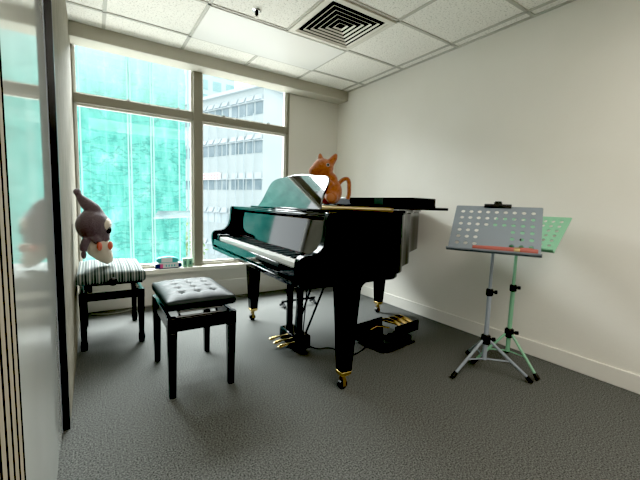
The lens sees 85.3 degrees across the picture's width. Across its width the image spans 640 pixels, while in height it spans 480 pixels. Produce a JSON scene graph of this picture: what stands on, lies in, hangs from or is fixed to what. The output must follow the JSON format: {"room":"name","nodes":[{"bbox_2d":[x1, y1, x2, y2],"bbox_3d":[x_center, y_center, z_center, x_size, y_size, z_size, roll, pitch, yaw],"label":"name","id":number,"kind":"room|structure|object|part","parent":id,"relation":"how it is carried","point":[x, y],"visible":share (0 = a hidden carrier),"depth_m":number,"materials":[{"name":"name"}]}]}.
{"room":"music room","nodes":[
{"label":"music room","id":0,"kind":"room"},
{"bbox_2d":[52,0,79,420],"bbox_3d":[-1.638,-0.437,2.172,0.120,2.377,1.820,-2,7,-33],"label":"wall","id":1,"kind":"structure","parent":0,"point":[62,59],"depth_m":1.90,"materials":[{"name":"paint"}]},
{"bbox_2d":[92,94,337,291],"bbox_3d":[-1.028,-0.580,3.740,2.825,2.377,0.150,-2,7,-33],"label":"wall","id":2,"kind":"structure","parent":0,"point":[313,124],"depth_m":4.11,"materials":[{"name":"white paint"}]},
{"bbox_2d":[70,44,289,268],"bbox_3d":[-1.247,-0.728,3.506,2.060,1.985,0.090,-2,7,-33],"label":"window","id":3,"kind":"structure","parent":2,"relation":"in","point":[195,116],"depth_m":3.45,"materials":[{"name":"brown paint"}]},
{"bbox_3d":[-1.660,-1.462,3.158,0.958,0.441,0.033,-2,7,-33],"label":"sash","id":4,"kind":"part","parent":3,"relation":"part of","materials":[{"name":"glass"}]},
{"bbox_3d":[-1.692,-0.460,3.262,0.958,1.423,0.033,-2,7,-33],"label":"sash","id":5,"kind":"part","parent":3,"relation":"part of","materials":[{"name":"white paint"}]},
{"bbox_3d":[-0.825,-0.490,3.829,0.945,1.423,0.033,-2,7,-33],"label":"sash","id":6,"kind":"part","parent":3,"relation":"part of","materials":[{"name":"glass"}]},
{"bbox_3d":[-0.793,-1.492,3.725,0.945,0.441,0.033,-2,7,-33],"label":"sash","id":7,"kind":"part","parent":3,"relation":"part of","materials":[{"name":"glass"}]},
{"bbox_2d":[88,275,296,312],"bbox_3d":[-0.980,0.517,3.807,2.713,0.185,0.020,-2,7,-33],"label":"baseboard","id":8,"kind":"structure","parent":2,"relation":"attached to","point":[237,286],"depth_m":3.73,"materials":[{"name":"white paint"}]},
{"bbox_2d":[144,262,245,274],"bbox_3d":[-1.198,0.283,3.614,2.150,0.045,0.133,-2,7,-33],"label":"window sill","id":9,"kind":"structure","parent":2,"relation":"attached to","point":[151,271],"depth_m":3.51,"materials":[{"name":"white paint"}]},
{"bbox_2d":[154,262,181,268],"bbox_3d":[-1.485,0.246,3.391,0.240,0.059,0.074,-2,7,-33],"label":"pack","id":10,"kind":"object","parent":9,"relation":"on","point":[173,264],"visible":0.9,"depth_m":3.36,"materials":[{"name":"white plastic"}]},
{"bbox_2d":[155,256,178,262],"bbox_3d":[-1.485,0.188,3.383,0.211,0.059,0.070,-2,7,-33],"label":"pack","id":11,"kind":"object","parent":10,"relation":"on","point":[164,259],"visible":1,"depth_m":3.35,"materials":[{"name":"teal plastic"}]},
{"bbox_2d":[182,258,186,266],"bbox_3d":[-1.353,0.226,3.476,0.044,0.088,0.041,-2,7,-33],"label":"box","id":12,"kind":"object","parent":9,"relation":"on","point":[184,260],"visible":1,"depth_m":3.46,"materials":[{"name":"green cardboard"}]},
{"bbox_2d":[187,258,192,266],"bbox_3d":[-1.311,0.224,3.503,0.044,0.088,0.041,-2,7,-33],"label":"box","id":13,"kind":"object","parent":9,"relation":"on","point":[189,260],"visible":1,"depth_m":3.49,"materials":[{"name":"green cardboard"}]},
{"bbox_2d":[68,20,347,104],"bbox_3d":[-0.854,-1.691,3.506,2.725,0.109,0.200,-2,7,-33],"label":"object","id":14,"kind":"structure","parent":2,"relation":"attached to","point":[80,34],"depth_m":3.22,"materials":[{"name":"beige paint"}]},
{"bbox_2d":[65,0,575,91],"bbox_3d":[0.393,-1.520,1.516,3.025,0.058,5.205,-2,7,-33],"label":"ceiling","id":15,"kind":"structure","parent":0,"point":[423,30],"depth_m":2.62,"materials":[{"name":"tile"}]},
{"bbox_2d":[252,8,260,18],"bbox_3d":[-0.448,-1.599,2.460,0.064,0.050,0.064,-2,7,-33],"label":"sprinkler head","id":16,"kind":"object","parent":15,"relation":"attached to","point":[256,11],"visible":1,"depth_m":2.45},
{"bbox_2d":[191,5,344,70],"bbox_3d":[-0.420,-1.671,2.954,1.170,0.016,0.560,-2,7,-33],"label":"recessed light","id":17,"kind":"object","parent":15,"relation":"in","point":[218,26],"visible":0.91,"depth_m":2.89,"materials":[{"name":"white plastic"}]},
{"bbox_2d":[288,0,395,50],"bbox_3d":[0.155,-1.612,2.623,0.580,0.018,0.580,-2,7,-33],"label":"ceiling vent","id":18,"kind":"object","parent":15,"relation":"in","point":[342,24],"visible":1,"depth_m":2.60,"materials":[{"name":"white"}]},
{"bbox_2d":[57,286,639,479],"bbox_3d":[0.301,0.901,1.788,3.025,0.080,5.255,-2,7,-33],"label":"floor","id":19,"kind":"structure","parent":0,"point":[400,414],"depth_m":1.76,"materials":[{"name":"carpet"}]},
{"bbox_2d":[76,258,145,351],"bbox_3d":[-1.559,0.439,2.599,0.406,0.552,0.623,-2,7,-33],"label":"stool","id":20,"kind":"object","parent":19,"relation":"on","point":[90,273],"visible":0.98,"depth_m":2.40,"materials":[{"name":"wood"}]},
{"bbox_3d":[-1.575,0.548,2.316,0.046,0.392,0.046,-2,7,-33],"label":"leg","id":21,"kind":"part","parent":20,"relation":"part of","materials":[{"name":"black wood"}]},
{"bbox_3d":[-1.855,0.495,2.742,0.046,0.392,0.046,-2,7,-33],"label":"leg","id":22,"kind":"part","parent":20,"relation":"part of","materials":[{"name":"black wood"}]},
{"bbox_2d":[73,188,112,263],"bbox_3d":[-1.547,-0.086,2.377,0.217,0.520,0.226,-2,7,-33],"label":"plush toy","id":23,"kind":"object","parent":20,"relation":"on","point":[94,227],"visible":1,"depth_m":2.32,"materials":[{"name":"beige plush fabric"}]},
{"bbox_2d":[76,258,145,285],"bbox_3d":[-1.562,0.214,2.592,0.406,0.104,0.586,-2,7,-33],"label":"cushion","id":24,"kind":"object","parent":20,"relation":"on","point":[126,270],"depth_m":2.40,"materials":[{"name":"fabric"}]},
{"bbox_3d":[-1.393,0.278,2.337,0.056,0.056,0.040,-2,7,-33],"label":"adjusting knob","id":25,"kind":"part","parent":20,"relation":"part of","materials":[{"name":"black metal"}]},
{"bbox_3d":[-1.553,0.272,2.605,0.345,0.018,0.500,-2,7,-33],"label":"seat","id":26,"kind":"part","parent":20,"relation":"part of","materials":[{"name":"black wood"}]},
{"bbox_3d":[-1.567,0.485,2.930,0.046,0.392,0.046,-2,7,-33],"label":"leg","id":27,"kind":"part","parent":20,"relation":"part of","materials":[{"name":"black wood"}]},
{"bbox_3d":[-1.288,0.538,2.504,0.046,0.392,0.046,-2,7,-33],"label":"leg","id":28,"kind":"part","parent":20,"relation":"part of","materials":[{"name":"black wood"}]},
{"bbox_2d":[91,295,246,314],"bbox_3d":[-1.391,0.628,3.460,1.482,0.009,0.099,-2,7,-36],"label":"cable","id":29,"kind":"object","parent":19,"relation":"on","point":[236,295],"visible":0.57,"depth_m":3.12,"materials":[{"name":"grey plastic"}]},
{"bbox_2d":[152,277,235,399],"bbox_3d":[-0.767,0.524,2.079,0.363,0.540,0.543,-2,7,-33],"label":"piano bench","id":30,"kind":"object","parent":19,"relation":"on","point":[192,294],"visible":1,"depth_m":1.90,"materials":[{"name":"black leather"}]},
{"bbox_3d":[-1.034,0.559,2.206,0.047,0.428,0.047,-2,7,-33],"label":"leg","id":31,"kind":"part","parent":30,"relation":"part of","materials":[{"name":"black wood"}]},
{"bbox_3d":[-0.763,0.610,1.793,0.047,0.428,0.047,-2,7,-33],"label":"leg","id":32,"kind":"part","parent":30,"relation":"part of","materials":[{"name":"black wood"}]},
{"bbox_3d":[-0.760,0.297,2.055,0.363,0.082,0.507,-2,7,-33],"label":"seat","id":33,"kind":"part","parent":30,"relation":"part of","materials":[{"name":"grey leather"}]},
{"bbox_3d":[-0.653,0.404,1.898,0.240,0.011,0.012,-2,7,-33],"label":"cross rod","id":34,"kind":"part","parent":30,"relation":"part of","materials":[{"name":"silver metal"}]},
{"bbox_3d":[-0.652,0.376,1.895,0.240,0.011,0.012,-2,7,-33],"label":"cross rod","id":35,"kind":"part","parent":30,"relation":"part of","materials":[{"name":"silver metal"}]},
{"bbox_3d":[-0.775,0.550,2.375,0.047,0.428,0.047,-2,7,-33],"label":"leg","id":36,"kind":"part","parent":30,"relation":"part of","materials":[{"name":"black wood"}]},
{"bbox_3d":[-0.504,0.601,1.963,0.047,0.428,0.047,-2,7,-33],"label":"leg","id":37,"kind":"part","parent":30,"relation":"part of","materials":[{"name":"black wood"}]},
{"bbox_2d":[279,296,316,307],"bbox_3d":[-0.218,0.625,3.527,0.385,0.067,0.113,-2,7,-33],"label":"stand base","id":38,"kind":"object","parent":19,"relation":"on","point":[311,298],"visible":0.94,"depth_m":3.54,"materials":[{"name":"black metal"}]},
{"bbox_2d":[211,175,447,388],"bbox_3d":[0.261,0.151,2.721,1.804,1.215,1.561,-2,7,-32],"label":"grand piano","id":39,"kind":"object","parent":19,"relation":"on","point":[295,239],"visible":1,"depth_m":1.93,"materials":[{"name":"black paint"}]},
{"bbox_3d":[-0.771,-0.110,2.924,0.274,0.354,0.046,-2,7,-32],"label":"arm","id":40,"kind":"part","parent":39,"relation":"part of","materials":[{"name":"black paint"}]},
{"bbox_3d":[-0.307,-0.196,2.323,0.112,0.028,1.438,-2,7,-32],"label":"rail","id":41,"kind":"part","parent":39,"relation":"part of","materials":[{"name":"black paint"}]},
{"bbox_2d":[251,205,329,211],"bbox_3d":[-0.240,-0.210,2.287,0.095,0.012,0.970,-2,7,-32],"label":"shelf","id":42,"kind":"object","parent":39,"relation":"attached to","point":[317,208],"depth_m":2.09,"materials":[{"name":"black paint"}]},
{"bbox_3d":[-0.096,0.393,2.460,0.048,0.546,0.009,-2,7,-32],"label":"pedal rod","id":43,"kind":"part","parent":39,"relation":"part of","materials":[{"name":"black metal"}]},
{"bbox_3d":[0.376,-0.150,2.753,1.441,0.015,1.446,-2,7,-32],"label":"cast iron plate","id":44,"kind":"part","parent":39,"relation":"part of","materials":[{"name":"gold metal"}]},
{"bbox_3d":[0.007,0.045,1.670,0.274,0.354,0.046,-2,7,-32],"label":"arm","id":45,"kind":"part","parent":39,"relation":"part of","materials":[{"name":"black paint"}]},
{"bbox_2d":[309,153,350,203],"bbox_3d":[0.070,-0.420,2.395,0.297,0.344,0.163,2,6,0],"label":"plush toy","id":46,"kind":"object","parent":39,"relation":"on","point":[321,166],"visible":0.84,"depth_m":2.35,"materials":[{"name":"brown fabric"}]},
{"bbox_3d":[0.527,-0.248,2.837,1.208,0.018,1.561,-2,7,-32],"label":"lid","id":47,"kind":"part","parent":39,"relation":"part of","materials":[{"name":"black paint"}]},
{"bbox_2d":[322,197,435,207],"bbox_3d":[0.244,-0.282,2.549,0.192,0.052,1.340,-2,7,-32],"label":"case","id":48,"kind":"object","parent":39,"relation":"on","point":[400,202],"visible":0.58,"depth_m":2.08,"materials":[{"name":"black paint"}]},
{"bbox_2d":[310,345,367,354],"bbox_3d":[0.143,0.775,2.478,0.508,0.014,0.195,1,6,-8],"label":"cable","id":49,"kind":"object","parent":19,"relation":"on","point":[367,345],"visible":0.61,"depth_m":2.48,"materials":[{"name":"black plastic"}]},
{"bbox_2d":[355,314,418,353],"bbox_3d":[0.540,0.691,2.677,0.495,0.169,0.321,-3,8,-40],"label":"pedal extender","id":50,"kind":"object","parent":19,"relation":"on","point":[372,333],"visible":0.92,"depth_m":2.60,"materials":[{"name":"black paint"}]},
{"bbox_3d":[0.341,0.711,2.535,0.007,0.106,0.270,-3,8,-40],"label":"panel","id":51,"kind":"part","parent":50,"relation":"part of","materials":[{"name":"black paint"}]},
{"bbox_3d":[0.380,0.685,2.742,0.335,0.098,0.014,-3,8,-40],"label":"panel","id":52,"kind":"part","parent":50,"relation":"part of","materials":[{"name":"black paint"}]},
{"bbox_3d":[0.673,0.679,2.682,0.285,0.080,0.014,-3,8,-40],"label":"panel","id":53,"kind":"part","parent":50,"relation":"part of","materials":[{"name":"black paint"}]},
{"bbox_2d":[446,205,542,382],"bbox_3d":[1.073,0.319,2.148,0.510,1.046,0.484,5,7,31],"label":"music stand","id":54,"kind":"object","parent":19,"relation":"on","point":[490,235],"visible":0.98,"depth_m":2.06,"materials":[{"name":"grey metal"}]},
{"bbox_3d":[0.910,0.720,2.129,0.198,0.206,0.068,-2,7,-33],"label":"leg","id":55,"kind":"part","parent":54,"relation":"part of","materials":[{"name":"grey metal"}]},
{"bbox_3d":[1.039,0.704,2.318,0.017,0.208,0.269,2,6,5],"label":"leg","id":56,"kind":"part","parent":54,"relation":"part of","materials":[{"name":"grey metal"}]},
{"bbox_3d":[1.025,-0.065,2.040,0.472,0.264,0.241,5,7,30],"label":"desk plate","id":57,"kind":"part","parent":54,"relation":"part of","materials":[{"name":"grey metal"}]},
{"bbox_2d":[484,201,511,207],"bbox_3d":[1.092,-0.217,2.132,0.150,0.041,0.046,5,7,30],"label":"clip","id":58,"kind":"object","parent":54,"relation":"on","point":[497,204],"visible":1,"depth_m":2.12,"materials":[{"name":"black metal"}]},
{"bbox_2d":[472,245,537,253],"bbox_3d":[1.010,0.054,1.911,0.322,0.040,0.040,5,7,30],"label":"case","id":59,"kind":"object","parent":54,"relation":"on","point":[515,249],"visible":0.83,"depth_m":1.89,"materials":[{"name":"red plastic"}]},
{"bbox_3d":[1.152,0.729,2.115,0.238,0.207,0.017,4,6,22],"label":"leg","id":60,"kind":"part","parent":54,"relation":"part of","materials":[{"name":"grey metal"}]},
{"bbox_2d":[471,216,571,380],"bbox_3d":[1.262,0.338,2.281,0.426,0.992,0.484,-2,7,-33],"label":"music stand","id":61,"kind":"object","parent":19,"relation":"on","point":[509,332],"visible":0.48,"depth_m":2.24,"materials":[{"name":"green metal"}]},
{"bbox_3d":[1.126,0.711,2.304,0.201,0.203,0.017,2,6,0],"label":"leg","id":62,"kind":"part","parent":61,"relation":"part of","materials":[{"name":"green metal"}]},
{"bbox_3d":[1.288,0.727,2.195,0.017,0.203,0.200,-1,6,-22],"label":"leg","id":63,"kind":"part","parent":61,"relation":"part of","materials":[{"name":"green metal"}]},
{"bbox_3d":[1.343,-0.054,2.294,0.231,0.210,0.460,-2,7,-36],"label":"desk plate","id":64,"kind":"part","parent":61,"relation":"part of","materials":[{"name":"green metal"}]},
{"bbox_2d":[336,0,639,374],"bbox_3d":[1.538,-0.419,2.497,0.100,2.477,5.155,-2,7,-33],"label":"wall","id":65,"kind":"structure","parent":0,"point":[543,110],"depth_m":2.46,"materials":[{"name":"white paint"}]},
{"bbox_2d":[361,285,639,393],"bbox_3d":[1.513,0.772,2.497,0.014,0.108,4.935,-2,7,-33],"label":"baseboard","id":66,"kind":"structure","parent":65,"relation":"attached to","point":[621,378],"depth_m":2.46,"materials":[{"name":"white paint"}]},
{"bbox_3d":[-0.317,-0.179,0.091,0.100,2.377,3.135,-2,7,-33],"label":"wall","id":67,"kind":"structure","parent":0,"visible":0},
{"bbox_2d":[0,46,25,479],"bbox_3d":[-0.382,-0.204,0.314,0.016,2.377,0.790,-2,7,-33],"label":"trim","id":68,"kind":"structure","parent":67,"relation":"attached to","point":[3,344],"depth_m":0.64,"materials":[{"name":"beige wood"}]},
{"bbox_2d":[0,0,62,479],"bbox_3d":[-0.858,-0.297,1.028,0.026,2.371,0.898,-2,7,-33],"label":"door","id":69,"kind":"structure","parent":67,"relation":"in","point":[22,29],"depth_m":0.94,"materials":[{"name":"white glass"}]},
{"bbox_2d":[43,0,70,430],"bbox_3d":[-1.102,-0.342,1.422,0.051,2.377,0.032,-2,7,-33],"label":"trim","id":70,"kind":"structure","parent":67,"relation":"attached to","point":[48,18],"depth_m":1.44,"materials":[{"name":"black metal"}]},
{"label":"outside","id":71,"kind":"structure","parent":0,"visible":0},
{"bbox_2d":[185,70,234,100],"bbox_3d":[-15.315,-6.450,48.054,4.900,44.000,6.060,-2,7,-33],"label":"sky","id":72,"kind":"structure","parent":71,"point":[211,84],"depth_m":44.32,"materials":[{"name":"white"}]},
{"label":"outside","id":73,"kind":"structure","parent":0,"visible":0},
{"bbox_2d":[185,85,283,259],"bbox_3d":[-7.607,-1.613,37.758,13.300,25.000,9.350,6,7,36],"label":"office building","id":74,"kind":"structure","parent":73,"point":[239,166],"depth_m":31.91,"materials":[{"name":"white concrete"},{"name":"glass"}]},
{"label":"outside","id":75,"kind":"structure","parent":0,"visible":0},
{"bbox_2d":[74,45,190,263],"bbox_3d":[-7.789,-1.356,11.435,5.950,9.900,6.200,-2,7,-33],"label":"building","id":76,"kind":"structure","parent":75,"point":[132,166],"depth_m":10.54,"materials":[{"name":"teal glass"}]},
{"bbox_3d":[-8.042,-1.051,9.142,3.000,9.750,0.344,-2,7,-33],"label":"netting panel","id":77,"kind":"part","parent":76,"relation":"part of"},
{"bbox_3d":[-6.293,-1.115,10.303,1.211,9.750,0.271,-2,7,-31],"label":"netting panel","id":78,"kind":"part","parent":76,"relation":"part of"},
{"bbox_3d":[-5.499,-1.129,10.687,0.550,9.750,0.205,-2,7,-33],"label":"netting panel","id":79,"kind":"part","parent":76,"relation":"part of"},
{"bbox_3d":[-4.874,-1.163,11.209,1.070,9.750,0.295,-2,7,-33],"label":"netting panel","id":80,"kind":"part","parent":76,"relation":"part of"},
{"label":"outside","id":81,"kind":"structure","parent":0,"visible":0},
{"bbox_2d":[186,222,208,259],"bbox_3d":[-10.522,2.398,27.218,3.319,9.024,4.244,-2,7,-33],"label":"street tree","id":82,"kind":"object","parent":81,"point":[186,222],"visible":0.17,"depth_m":26.93,"materials":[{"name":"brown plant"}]}
]}

